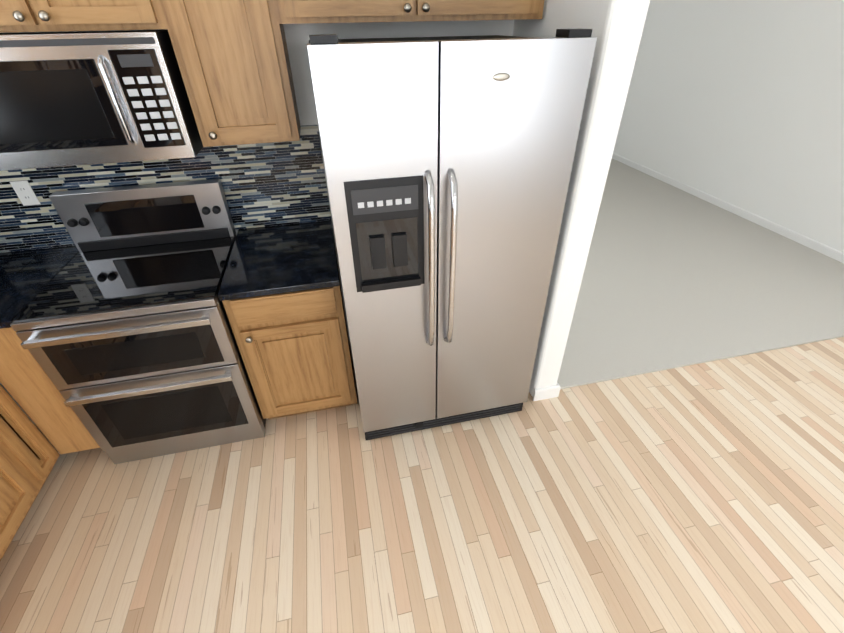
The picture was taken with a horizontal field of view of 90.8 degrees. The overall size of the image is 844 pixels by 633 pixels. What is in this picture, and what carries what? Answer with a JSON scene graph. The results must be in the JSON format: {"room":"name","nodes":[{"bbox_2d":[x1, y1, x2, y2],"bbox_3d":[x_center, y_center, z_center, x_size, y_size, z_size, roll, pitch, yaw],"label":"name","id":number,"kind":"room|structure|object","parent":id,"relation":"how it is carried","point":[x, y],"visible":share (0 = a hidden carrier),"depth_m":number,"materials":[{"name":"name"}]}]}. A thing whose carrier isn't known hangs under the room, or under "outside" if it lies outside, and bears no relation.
{"room":"kitchen","nodes":[
{"label":"kitchen","id":0,"kind":"room"},
{"bbox_2d":[2,20,513,340],"bbox_3d":[-0.887,-0.830,2.248,2.760,2.500,0.150,-8,36,-10],"label":"wall","id":1,"kind":"structure","parent":0,"point":[297,38],"depth_m":2.00,"materials":[{"name":"white paint"}]},
{"bbox_2d":[0,0,171,35],"bbox_3d":[-1.379,-1.269,1.479,0.810,0.418,0.347,-8,36,-10],"label":"upper cabinet","id":2,"kind":"object","parent":1,"relation":"attached to","point":[15,15],"depth_m":1.47,"materials":[{"name":"brown wood"}]},
{"bbox_2d":[0,30,202,170],"bbox_3d":[-1.370,-0.890,1.693,0.775,0.434,0.438,-8,36,-10],"label":"microwave","id":3,"kind":"object","parent":2,"relation":"attached to","point":[83,98],"visible":1,"depth_m":1.56,"materials":[{"name":"silver metal"}]},
{"bbox_2d":[0,125,331,252],"bbox_3d":[-1.372,-0.654,2.137,1.725,0.513,0.008,-8,36,-10],"label":"backsplash","id":4,"kind":"structure","parent":1,"relation":"attached to","point":[273,184],"depth_m":2.15,"materials":[{"name":"tile"}]},
{"bbox_2d":[10,181,39,205],"bbox_3d":[-1.919,-0.596,2.015,0.072,0.116,0.007,-8,36,-10],"label":"electrical outlet","id":5,"kind":"object","parent":4,"relation":"attached to","point":[25,193],"visible":1,"depth_m":2.01,"materials":[{"name":"white plastic"}]},
{"bbox_2d":[160,0,299,146],"bbox_3d":[-0.784,-1.184,1.706,0.405,0.836,0.347,-8,36,-10],"label":"upper cabinet","id":6,"kind":"object","parent":1,"relation":"attached to","point":[232,58],"depth_m":1.65,"materials":[{"name":"brown wood"}]},
{"bbox_2d":[280,0,543,23],"bbox_3d":[-0.053,-1.463,1.711,1.100,0.408,0.347,-8,36,-10],"label":"upper cabinet","id":7,"kind":"object","parent":1,"relation":"attached to","point":[293,11],"depth_m":1.67,"materials":[{"name":"brown wood"}]},
{"bbox_2d":[0,337,843,632],"bbox_3d":[1.477,2.165,0.270,6.950,0.120,7.730,-8,36,-10],"label":"floor","id":8,"kind":"structure","parent":0,"point":[706,497],"depth_m":1.90,"materials":[{"name":"brown wood"}]},
{"bbox_2d":[0,379,63,514],"bbox_3d":[-2.112,0.517,1.782,0.628,0.888,0.205,-8,36,-10],"label":"base cabinet","id":9,"kind":"object","parent":8,"relation":"on","point":[29,455],"depth_m":1.86,"materials":[{"name":"brown wood"}]},
{"bbox_2d":[0,327,99,453],"bbox_3d":[-1.815,0.211,2.202,0.218,0.888,0.670,-8,36,-10],"label":"base cabinet","id":10,"kind":"object","parent":8,"relation":"on","point":[19,369],"depth_m":1.91,"materials":[{"name":"brown wood"}]},
{"bbox_2d":[0,220,339,328],"bbox_3d":[-1.179,0.579,0.885,2.123,0.030,3.475,-8,36,-10],"label":"countertop","id":11,"kind":"structure","parent":10,"relation":"on","point":[270,260],"depth_m":2.00,"materials":[{"name":"black stone"}]},
{"bbox_2d":[10,179,265,463],"bbox_3d":[-1.316,0.050,2.135,0.755,1.215,0.755,-8,36,-10],"label":"range","id":12,"kind":"object","parent":8,"relation":"on","point":[120,324],"visible":1,"depth_m":1.97,"materials":[{"name":"silver metal"}]},
{"bbox_2d":[222,263,356,418],"bbox_3d":[-0.695,0.068,2.376,0.515,0.888,0.709,-8,36,-10],"label":"base cabinet","id":13,"kind":"object","parent":8,"relation":"on","point":[294,349],"visible":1,"depth_m":2.06,"materials":[{"name":"brown wood"}]},
{"bbox_2d":[307,29,596,439],"bbox_3d":[0.045,-0.334,2.097,0.918,1.829,0.924,-8,36,-10],"label":"fridge","id":14,"kind":"object","parent":8,"relation":"on","point":[448,162],"visible":1,"depth_m":1.56,"materials":[{"name":"silver metal"}]},
{"bbox_2d":[512,0,649,396],"bbox_3d":[0.614,-0.789,2.170,0.220,2.485,1.065,-8,36,-10],"label":"wall","id":15,"kind":"structure","parent":0,"point":[616,26],"depth_m":1.71,"materials":[{"name":"white paint"}]},
{"bbox_2d":[547,382,560,396],"bbox_3d":[0.712,0.178,2.874,0.013,0.090,0.960,-8,36,-10],"label":"baseboard","id":16,"kind":"structure","parent":15,"relation":"attached to","point":[554,390],"depth_m":2.48,"materials":[{"name":"white"}]},
{"bbox_2d":[557,159,843,388],"bbox_3d":[0.294,-0.863,4.502,6.950,0.132,4.798,-8,36,-10],"label":"floor carpet","id":17,"kind":"object","parent":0,"point":[673,277],"depth_m":3.46,"materials":[{"name":"beige carpet"}]},
{"bbox_2d":[613,0,843,252],"bbox_3d":[3.911,-2.887,1.830,0.150,6.200,8.350,-8,36,-10],"label":"wall","id":18,"kind":"structure","parent":0,"point":[739,103],"depth_m":4.42,"materials":[{"name":"white paint"}]},
{"bbox_2d":[612,153,843,262],"bbox_3d":[3.879,-0.381,3.578,0.013,0.090,8.000,-8,36,-10],"label":"baseboard","id":19,"kind":"structure","parent":18,"relation":"attached to","point":[833,253],"depth_m":4.63,"materials":[{"name":"white wood"}]}
]}

